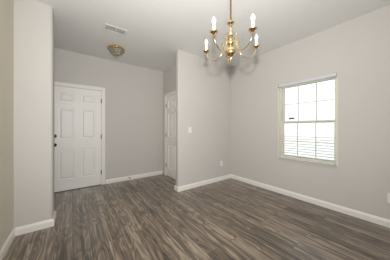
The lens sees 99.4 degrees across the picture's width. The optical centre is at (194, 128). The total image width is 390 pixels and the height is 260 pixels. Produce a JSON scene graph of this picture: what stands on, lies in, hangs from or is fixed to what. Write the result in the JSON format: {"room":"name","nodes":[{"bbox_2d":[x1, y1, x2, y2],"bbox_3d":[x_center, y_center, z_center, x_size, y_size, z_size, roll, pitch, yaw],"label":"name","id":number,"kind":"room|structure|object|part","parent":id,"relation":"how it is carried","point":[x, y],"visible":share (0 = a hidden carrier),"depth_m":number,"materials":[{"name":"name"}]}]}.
{"room":"dining room","nodes":[
{"label":"dining room","id":0,"kind":"room"},
{"bbox_2d":[0,0,13,249],"bbox_3d":[-0.255,-0.153,-0.671,0.120,2.740,6.220,0,0,-36],"label":"wall","id":1,"kind":"structure","parent":0,"point":[6,6],"depth_m":1.67,"materials":[{"name":"beige paint"}]},
{"bbox_2d":[0,228,14,259],"bbox_3d":[-0.206,1.171,-0.624,0.014,0.092,6.200,0,0,-36],"label":"baseboard","id":2,"kind":"structure","parent":1,"relation":"attached to","point":[4,249],"depth_m":1.65,"materials":[{"name":"white paint"}]},
{"bbox_2d":[14,0,53,227],"bbox_3d":[-2.232,-0.153,1.890,0.943,2.740,0.250,0,0,-36],"label":"wall","id":3,"kind":"structure","parent":0,"point":[33,20],"depth_m":1.96,"materials":[{"name":"beige paint"}]},
{"bbox_2d":[15,210,55,235],"bbox_3d":[-2.178,1.171,1.930,0.838,0.092,0.279,0,0,-36],"label":"baseboard","id":4,"kind":"structure","parent":3,"relation":"attached to","point":[32,227],"depth_m":1.97,"materials":[{"name":"white paint"}]},
{"bbox_2d":[54,48,162,183],"bbox_3d":[-2.107,-0.153,3.633,3.210,2.740,0.170,0,0,-36],"label":"wall","id":5,"kind":"structure","parent":0,"point":[133,94],"depth_m":3.89,"materials":[{"name":"beige paint"}]},
{"bbox_2d":[54,81,104,192],"bbox_3d":[-2.370,0.165,3.352,0.971,2.104,0.170,0,0,-36],"label":"door","id":6,"kind":"structure","parent":5,"relation":"in","point":[79,110],"depth_m":3.35,"materials":[{"name":"white paint"}]},
{"bbox_2d":[106,171,162,183],"bbox_3d":[-1.415,1.171,4.027,1.352,0.092,0.014,0,0,-36],"label":"baseboard","id":7,"kind":"structure","parent":5,"relation":"attached to","point":[119,179],"depth_m":3.97,"materials":[{"name":"white paint"}]},
{"bbox_2d":[163,64,175,173],"bbox_3d":[-0.433,-0.153,4.007,0.170,2.740,1.210,0,0,-36],"label":"wall","id":8,"kind":"structure","parent":0,"point":[169,75],"depth_m":4.19,"materials":[{"name":"beige paint"}]},
{"bbox_2d":[164,91,175,179],"bbox_3d":[-0.500,0.165,3.980,0.170,2.104,0.933,0,0,-36],"label":"door","id":9,"kind":"structure","parent":8,"relation":"in","point":[170,98],"depth_m":4.11,"materials":[{"name":"white paint"}]},
{"bbox_2d":[3,174,389,259],"bbox_3d":[0.613,1.277,0.817,4.555,0.120,7.830,0,0,-36],"label":"floor","id":10,"kind":"structure","parent":0,"point":[145,218],"depth_m":2.01,"materials":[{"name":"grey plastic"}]},
{"bbox_2d":[176,50,230,186],"bbox_3d":[0.248,-0.153,3.686,1.503,2.740,0.115,0,0,-36],"label":"wall","id":11,"kind":"structure","parent":0,"point":[203,85],"depth_m":3.55,"materials":[{"name":"beige paint"}]},
{"bbox_2d":[174,174,230,191],"bbox_3d":[0.237,1.171,3.678,1.504,0.092,0.144,0,0,-36],"label":"baseboard","id":12,"kind":"structure","parent":11,"relation":"attached to","point":[201,183],"depth_m":3.50,"materials":[{"name":"white paint"}]},
{"bbox_2d":[34,0,389,71],"bbox_3d":[0.613,-1.583,0.817,4.555,0.120,7.830,0,0,-36],"label":"ceiling","id":13,"kind":"structure","parent":0,"point":[156,29],"depth_m":2.42,"materials":[{"name":"paint"}]},
{"bbox_2d":[103,23,126,35],"bbox_3d":[-1.227,-1.520,2.555,0.310,0.007,0.170,0,0,-36],"label":"ceiling vent","id":14,"kind":"object","parent":13,"relation":"in","point":[107,27],"visible":1,"depth_m":2.54,"materials":[{"name":"white metal"}]},
{"bbox_2d":[107,45,124,57],"bbox_3d":[-1.487,-1.427,3.127,0.309,0.189,0.310,0,0,-36],"label":"ceiling light","id":15,"kind":"object","parent":13,"relation":"attached to","point":[116,50],"visible":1,"depth_m":3.05,"materials":[{"name":"gold metal"}]},
{"bbox_3d":[-1.487,-1.421,3.127,0.269,0.122,0.269,0,0,-36],"label":"lamp shade","id":16,"kind":"part","parent":15,"relation":"part of","materials":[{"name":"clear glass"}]},
{"bbox_2d":[203,0,259,63],"bbox_3d":[0.375,-1.095,1.711,0.604,0.856,0.594,0,0,7],"label":"chandelier","id":17,"kind":"object","parent":13,"relation":"hanging from","point":[230,51],"visible":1,"depth_m":1.66,"materials":[{"name":"gold metal"}]},
{"bbox_3d":[0.232,-0.817,1.773,0.264,0.172,0.010,0,0,34],"label":"arm","id":18,"kind":"part","parent":17,"relation":"part of","materials":[{"name":"gold metal"}]},
{"bbox_3d":[0.256,-0.817,1.569,0.010,0.172,0.264,0,0,43],"label":"arm","id":19,"kind":"part","parent":17,"relation":"part of","materials":[{"name":"gold metal"}]},
{"bbox_3d":[0.440,-0.817,1.546,0.010,0.172,0.264,0,0,-29],"label":"arm","id":20,"kind":"part","parent":17,"relation":"part of","materials":[{"name":"gold metal"}]},
{"bbox_3d":[0.519,-0.817,1.715,0.264,0.172,0.010,0,0,-11],"label":"arm","id":21,"kind":"part","parent":17,"relation":"part of","materials":[{"name":"gold metal"}]},
{"bbox_2d":[231,5,389,219],"bbox_3d":[2.774,-0.153,1.655,0.160,2.740,6.380,0,0,-36],"label":"wall","id":22,"kind":"structure","parent":0,"point":[358,49],"depth_m":2.45,"materials":[{"name":"beige paint"}]},
{"bbox_2d":[278,72,337,167],"bbox_3d":[1.896,-0.123,2.830,0.173,1.410,0.883,0,0,-36],"label":"window","id":23,"kind":"structure","parent":22,"relation":"in","point":[281,126],"depth_m":2.87,"materials":[{"name":"beige plastic"}]},
{"bbox_2d":[278,73,336,165],"bbox_3d":[1.855,-0.136,2.800,0.065,1.382,0.869,0,0,-36],"label":"window blind","id":24,"kind":"object","parent":23,"relation":"attached to","point":[332,74],"visible":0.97,"depth_m":2.74,"materials":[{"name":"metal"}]},
{"bbox_3d":[1.861,0.547,2.804,0.048,0.016,0.803,0,0,-36],"label":"rail","id":25,"kind":"part","parent":24,"relation":"part of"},
{"bbox_3d":[1.867,0.572,2.809,0.103,0.020,0.883,0,0,-36],"label":"sill","id":26,"kind":"part","parent":23,"relation":"part of","materials":[{"name":"wood"}]},
{"bbox_3d":[1.925,0.203,2.851,0.024,0.687,0.813,0,0,-36],"label":"sash","id":27,"kind":"part","parent":23,"relation":"part of","materials":[{"name":"beige plastic"}]},
{"bbox_3d":[1.949,-0.443,2.869,0.024,0.701,0.813,0,0,-36],"label":"sash","id":28,"kind":"part","parent":23,"relation":"part of","materials":[{"name":"beige plastic"}]},
{"bbox_2d":[231,174,389,227],"bbox_3d":[2.736,1.171,1.559,0.014,0.092,6.231,0,0,-36],"label":"baseboard","id":29,"kind":"structure","parent":22,"relation":"attached to","point":[368,217],"depth_m":2.56,"materials":[{"name":"white paint"}]},
{"label":"outside","id":30,"kind":"structure","parent":0,"visible":0},
{"bbox_2d":[285,135,333,159],"bbox_3d":[17.444,1.542,12.828,36.695,0.050,60.000,0,0,-36],"label":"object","id":31,"kind":"structure","parent":30,"point":[291,139],"depth_m":13.95,"materials":[{"name":"plastic"}]}
]}

